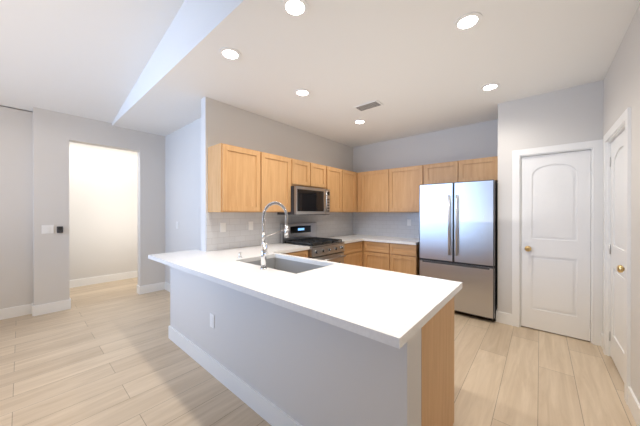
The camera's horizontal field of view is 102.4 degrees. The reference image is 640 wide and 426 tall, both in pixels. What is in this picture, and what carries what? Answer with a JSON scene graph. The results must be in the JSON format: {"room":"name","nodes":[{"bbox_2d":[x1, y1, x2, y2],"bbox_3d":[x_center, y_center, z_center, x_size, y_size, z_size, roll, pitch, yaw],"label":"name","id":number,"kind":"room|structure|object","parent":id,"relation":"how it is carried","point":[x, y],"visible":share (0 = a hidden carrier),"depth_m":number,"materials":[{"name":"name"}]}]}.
{"room":"kitchen","nodes":[
{"label":"kitchen","id":0,"kind":"room"},
{"bbox_2d":[0,105,32,308],"bbox_3d":[-5.380,-0.135,1.871,0.150,3.000,4.390,0,0,41],"label":"wall","id":1,"kind":"structure","parent":0,"point":[16,207],"depth_m":3.38,"materials":[{"name":"white paint"}]},
{"bbox_2d":[33,107,164,305],"bbox_3d":[-3.325,-0.040,4.035,0.150,2.800,1.570,0,0,41],"label":"wall","id":2,"kind":"structure","parent":0,"point":[55,133],"depth_m":3.63,"materials":[{"name":"white paint"}]},
{"bbox_2d":[0,303,32,319],"bbox_3d":[-5.268,1.298,1.858,0.040,0.135,4.270,0,0,41],"label":"baseboard","id":3,"kind":"structure","parent":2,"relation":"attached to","point":[11,312],"depth_m":3.36,"materials":[{"name":"white wood"}]},
{"bbox_2d":[42,225,53,233],"bbox_3d":[-3.691,0.222,3.486,0.009,0.115,0.115,0,0,41],"label":"light switch","id":4,"kind":"object","parent":2,"relation":"attached to","point":[47,229],"visible":1,"depth_m":3.48,"materials":[{"name":"white plastic"}]},
{"bbox_2d":[31,298,70,315],"bbox_3d":[-3.671,1.294,3.524,0.034,0.135,0.368,0,0,41],"label":"baseboard","id":5,"kind":"structure","parent":2,"relation":"attached to","point":[52,307],"depth_m":3.50,"materials":[{"name":"white"}]},
{"bbox_2d":[57,226,62,232],"bbox_3d":[-3.606,0.231,3.565,0.034,0.090,0.060,0,0,41],"label":"light switch","id":6,"kind":"object","parent":2,"relation":"attached to","point":[59,229],"visible":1,"depth_m":3.56,"materials":[{"name":"grey plastic"}]},
{"bbox_2d":[138,282,163,294],"bbox_3d":[-2.894,1.292,4.430,0.034,0.135,0.374,0,0,41],"label":"baseboard","id":7,"kind":"structure","parent":2,"relation":"attached to","point":[144,289],"depth_m":4.40,"materials":[{"name":"white wood"}]},
{"bbox_2d":[69,142,137,280],"bbox_3d":[-4.393,-0.029,4.918,0.120,2.775,2.700,0,0,41],"label":"wall","id":8,"kind":"structure","parent":0,"point":[102,211],"depth_m":5.00,"materials":[{"name":"white paint"}]},
{"bbox_2d":[69,271,137,287],"bbox_3d":[-4.342,1.291,4.877,0.014,0.135,2.460,0,0,41],"label":"baseboard","id":9,"kind":"structure","parent":8,"relation":"attached to","point":[127,275],"depth_m":5.00,"materials":[{"name":"white"}]},
{"bbox_2d":[165,118,200,283],"bbox_3d":[-2.023,-0.027,4.028,2.135,2.775,0.115,0,0,41],"label":"wall","id":10,"kind":"structure","parent":0,"point":[183,177],"depth_m":4.07,"materials":[{"name":"white paint"}]},
{"bbox_2d":[164,282,169,291],"bbox_3d":[-2.008,1.293,3.933,1.985,0.135,0.014,0,0,41],"label":"baseboard","id":11,"kind":"structure","parent":10,"relation":"attached to","point":[166,285],"depth_m":4.50,"materials":[{"name":"white"}]},
{"bbox_2d":[112,0,271,126],"bbox_3d":[-1.109,-2.098,2.254,5.827,1.475,0.120,0,0,41],"label":"beam","id":12,"kind":"structure","parent":0,"point":[197,31],"depth_m":2.25,"materials":[{"name":"white paint"}]},
{"bbox_2d":[201,97,352,250],"bbox_3d":[-0.370,-0.028,4.227,0.115,2.775,3.110,0,0,41],"label":"wall","id":13,"kind":"structure","parent":0,"point":[224,123],"depth_m":3.54,"materials":[{"name":"white paint"}]},
{"bbox_2d":[206,212,353,250],"bbox_3d":[-0.321,0.217,4.187,0.008,0.456,3.104,0,0,41],"label":"tile backsplash","id":14,"kind":"structure","parent":13,"relation":"attached to","point":[237,234],"depth_m":3.54,"materials":[{"name":"white tile"}]},
{"bbox_2d":[220,223,225,231],"bbox_3d":[-1.191,0.177,3.160,0.008,0.115,0.072,0,0,41],"label":"outlet","id":15,"kind":"object","parent":14,"relation":"attached to","point":[222,227],"visible":1,"depth_m":3.16,"materials":[{"name":"white plastic"}]},
{"bbox_2d":[248,221,252,229],"bbox_3d":[-0.931,0.172,3.463,0.008,0.115,0.072,0,0,41],"label":"outlet","id":16,"kind":"object","parent":14,"relation":"attached to","point":[250,225],"visible":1,"depth_m":3.46,"materials":[{"name":"white plastic"}]},
{"bbox_2d":[208,143,356,211],"bbox_3d":[-0.295,-0.393,3.974,0.322,0.762,2.776,0,0,41],"label":"upper cabinet","id":17,"kind":"object","parent":13,"relation":"attached to","point":[240,179],"visible":0.98,"depth_m":3.24,"materials":[{"name":"brown wood"}]},
{"bbox_2d":[277,186,329,214],"bbox_3d":[-0.218,-0.176,3.960,0.439,0.411,0.764,0,0,41],"label":"microwave","id":18,"kind":"object","parent":17,"relation":"attached to","point":[309,201],"visible":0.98,"depth_m":3.77,"materials":[{"name":"grey metal"}]},
{"bbox_2d":[170,266,420,425],"bbox_3d":[-0.576,0.928,2.008,2.635,0.874,0.170,0,0,41],"label":"wall","id":19,"kind":"structure","parent":0,"point":[303,369],"depth_m":1.49,"materials":[{"name":"white paint"}]},
{"bbox_2d":[210,313,213,328],"bbox_3d":[-0.917,0.915,2.183,0.072,0.115,0.008,0,0,41],"label":"outlet","id":20,"kind":"object","parent":19,"relation":"attached to","point":[211,320],"visible":1,"depth_m":2.18,"materials":[{"name":"white plastic"}]},
{"bbox_2d":[168,325,301,425],"bbox_3d":[-0.581,1.298,2.004,2.663,0.135,0.184,0,0,41],"label":"baseboard","id":21,"kind":"structure","parent":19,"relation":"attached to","point":[267,410],"depth_m":1.93,"materials":[{"name":"white wood"}]},
{"bbox_2d":[0,277,636,425],"bbox_3d":[-2.117,1.395,2.145,7.450,0.060,9.050,0,0,41],"label":"floor","id":22,"kind":"structure","parent":0,"point":[111,353],"depth_m":2.16,"materials":[{"name":"brown wood"}]},
{"bbox_2d":[284,250,307,257],"bbox_3d":[-0.601,0.925,3.394,0.617,0.874,0.670,0,0,41],"label":"base cabinet","id":23,"kind":"object","parent":22,"relation":"on","point":[303,253],"visible":0.08,"depth_m":3.34,"materials":[{"name":"brown wood"}]},
{"bbox_2d":[256,243,309,252],"bbox_3d":[-0.578,0.467,3.398,0.643,0.038,0.638,0,0,41],"label":"countertop","id":24,"kind":"structure","parent":23,"relation":"on","point":[287,248],"depth_m":3.34,"materials":[{"name":"white stone"}]},
{"bbox_2d":[280,222,345,263],"bbox_3d":[-0.082,0.761,3.896,0.696,1.200,0.757,0,0,41],"label":"range","id":25,"kind":"object","parent":22,"relation":"on","point":[324,249],"visible":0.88,"depth_m":3.85,"materials":[{"name":"grey metal"}]},
{"bbox_2d":[343,241,362,266],"bbox_3d":[0.324,0.922,4.471,0.617,0.874,0.633,0,0,41],"label":"base cabinet","id":26,"kind":"object","parent":22,"relation":"on","point":[353,252],"visible":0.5,"depth_m":4.30,"materials":[{"name":"brown wood"}]},
{"bbox_2d":[328,235,363,243],"bbox_3d":[0.314,0.464,4.439,0.643,0.038,0.578,0,0,41],"label":"countertop","id":27,"kind":"structure","parent":26,"relation":"on","point":[346,240],"depth_m":4.43,"materials":[{"name":"white stone"}]},
{"bbox_2d":[363,241,419,274],"bbox_3d":[1.073,0.922,4.630,1.547,0.874,0.617,0,0,41],"label":"base cabinet","id":28,"kind":"object","parent":22,"relation":"on","point":[400,258],"visible":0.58,"depth_m":4.15,"materials":[{"name":"brown wood"}]},
{"bbox_2d":[344,234,418,244],"bbox_3d":[1.068,0.464,4.623,1.548,0.038,0.632,0,0,41],"label":"countertop","id":29,"kind":"structure","parent":28,"relation":"on","point":[411,241],"depth_m":4.36,"materials":[{"name":"white stone"}]},
{"bbox_2d":[421,297,453,425],"bbox_3d":[0.570,0.929,1.558,0.309,0.874,0.632,0,0,41],"label":"base cabinet","id":30,"kind":"object","parent":22,"relation":"on","point":[437,368],"visible":0.12,"depth_m":1.38,"materials":[{"name":"brown wood"}]},
{"bbox_2d":[204,246,271,257],"bbox_3d":[-0.946,0.468,2.879,0.762,0.038,0.450,0,0,41],"label":"countertop","id":31,"kind":"structure","parent":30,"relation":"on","point":[232,252],"depth_m":2.92,"materials":[{"name":"white stone"}]},
{"bbox_2d":[148,246,461,348],"bbox_3d":[-0.461,0.470,2.218,2.814,0.038,0.982,0,0,41],"label":"countertop","id":32,"kind":"structure","parent":30,"relation":"on","point":[398,310],"depth_m":1.52,"materials":[{"name":"white stone"}]},
{"bbox_2d":[260,201,289,269],"bbox_3d":[-0.364,0.177,2.145,0.091,0.546,0.289,0,0,41],"label":"faucet","id":33,"kind":"object","parent":32,"relation":"on","point":[264,250],"visible":1,"depth_m":2.06,"materials":[{"name":"silver metal"}]},
{"bbox_2d":[245,257,324,273],"bbox_3d":[-0.336,0.604,2.364,0.843,0.229,0.493,0,0,41],"label":"sink","id":34,"kind":"object","parent":32,"relation":"in","point":[291,266],"visible":0.06,"depth_m":2.66,"materials":[{"name":"silver metal"}]},
{"bbox_2d":[419,180,497,319],"bbox_3d":[2.001,0.475,3.691,0.912,1.772,0.777,0,0,41],"label":"fridge","id":35,"kind":"object","parent":22,"relation":"on","point":[458,231],"visible":0.92,"depth_m":3.36,"materials":[{"name":"grey metal"}]},
{"bbox_2d":[0,0,639,146],"bbox_3d":[-2.158,-1.887,2.084,7.197,1.090,8.915,0,0,41],"label":"ceiling","id":36,"kind":"structure","parent":0,"point":[415,67],"depth_m":2.44,"materials":[{"name":"white paint"}]},
{"bbox_2d":[219,47,240,60],"bbox_3d":[-0.767,-1.357,2.199,0.180,0.006,0.180,0,0,41],"label":"recessed light","id":37,"kind":"object","parent":36,"relation":"in","point":[230,54],"visible":1,"depth_m":2.20,"materials":[{"name":"white"}]},
{"bbox_2d":[281,0,308,17],"bbox_3d":[-0.165,-1.356,1.695,0.180,0.006,0.180,0,0,41],"label":"recessed light","id":38,"kind":"object","parent":36,"relation":"in","point":[295,8],"visible":1,"depth_m":1.70,"materials":[{"name":"white"}]},
{"bbox_2d":[295,89,310,96],"bbox_3d":[-0.197,-1.359,2.909,0.180,0.006,0.180,0,0,41],"label":"recessed light","id":39,"kind":"object","parent":36,"relation":"in","point":[302,92],"visible":1,"depth_m":2.90,"materials":[{"name":"white"}]},
{"bbox_2d":[354,120,365,123],"bbox_3d":[0.593,-1.361,3.845,0.180,0.006,0.180,0,0,41],"label":"recessed light","id":40,"kind":"object","parent":36,"relation":"in","point":[359,121],"visible":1,"depth_m":3.82,"materials":[{"name":"white"}]},
{"bbox_2d":[353,100,382,111],"bbox_3d":[0.612,-1.358,3.269,0.340,0.009,0.170,0,0,41],"label":"ceiling vent","id":41,"kind":"object","parent":36,"relation":"in","point":[369,105],"visible":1,"depth_m":3.26,"materials":[{"name":"white metal"}]},
{"bbox_2d":[453,12,481,30],"bbox_3d":[1.049,-1.356,1.827,0.180,0.006,0.180,0,0,41],"label":"recessed light","id":42,"kind":"object","parent":36,"relation":"in","point":[468,21],"visible":1,"depth_m":1.82,"materials":[{"name":"white"}]},
{"bbox_2d":[480,83,499,90],"bbox_3d":[1.838,-1.358,2.777,0.180,0.006,0.180,0,0,41],"label":"recessed light","id":43,"kind":"object","parent":36,"relation":"in","point":[490,86],"visible":1,"depth_m":2.78,"materials":[{"name":"white"}]},
{"bbox_2d":[353,119,497,236],"bbox_3d":[1.698,-0.029,4.577,2.799,2.775,0.115,0,0,41],"label":"wall","id":44,"kind":"structure","parent":0,"point":[473,141],"depth_m":4.34,"materials":[{"name":"white paint"}]},
{"bbox_2d":[354,212,418,238],"bbox_3d":[1.301,0.215,4.834,1.568,0.456,0.010,0,0,41],"label":"tile backsplash","id":45,"kind":"structure","parent":44,"relation":"attached to","point":[394,224],"depth_m":4.85,"materials":[{"name":"white tile"}]},
{"bbox_2d":[357,156,497,211],"bbox_3d":[1.549,-0.394,4.412,2.549,0.762,0.322,0,0,41],"label":"upper cabinet","id":46,"kind":"object","parent":44,"relation":"attached to","point":[392,190],"visible":0.77,"depth_m":4.28,"materials":[{"name":"brown wood"}]},
{"bbox_2d":[498,80,602,313],"bbox_3d":[2.768,-0.025,3.165,0.893,2.775,0.636,0,0,41],"label":"wall","id":47,"kind":"structure","parent":0,"point":[574,114],"depth_m":3.00,"materials":[{"name":"white paint"}]},
{"bbox_2d":[496,308,503,322],"bbox_3d":[2.420,1.294,3.444,0.035,0.135,0.630,0,0,41],"label":"baseboard","id":48,"kind":"structure","parent":47,"relation":"attached to","point":[501,317],"depth_m":3.19,"materials":[{"name":"white wood"}]},
{"bbox_2d":[521,150,590,340],"bbox_3d":[2.624,0.343,2.878,0.589,2.017,0.098,0,0,41],"label":"pantry door","id":49,"kind":"structure","parent":47,"relation":"in","point":[555,238],"depth_m":2.88,"materials":[{"name":"white wood"}]},
{"bbox_2d":[512,139,602,345],"bbox_3d":[2.647,0.305,2.914,0.745,2.115,0.133,0,0,41],"label":"door frame","id":50,"kind":"structure","parent":47,"relation":"attached to","point":[595,147],"depth_m":2.69,"materials":[{"name":"white wood"}]},
{"bbox_2d":[603,4,639,403],"bbox_3d":[0.577,-0.729,-0.336,0.340,4.200,8.800,0,0,41],"label":"wall","id":51,"kind":"structure","parent":0,"point":[621,87],"depth_m":1.78,"materials":[{"name":"white paint"}]},
{"bbox_2d":[609,130,624,381],"bbox_3d":[2.508,0.344,2.168,0.098,2.017,0.764,0,0,41],"label":"door","id":52,"kind":"structure","parent":51,"relation":"in","point":[617,244],"depth_m":2.22,"materials":[{"name":"white wood"}]},
{"bbox_2d":[603,107,630,404],"bbox_3d":[2.536,0.307,2.136,0.133,2.115,0.920,0,0,41],"label":"door frame","id":53,"kind":"structure","parent":51,"relation":"attached to","point":[622,123],"depth_m":2.01,"materials":[{"name":"white wood"}]},
{"bbox_2d":[628,386,639,425],"bbox_3d":[-0.075,1.304,-0.820,0.014,0.135,6.970,0,0,41],"label":"baseboard","id":54,"kind":"structure","parent":51,"relation":"attached to","point":[633,404],"depth_m":1.71,"materials":[{"name":"white wood"}]}
]}

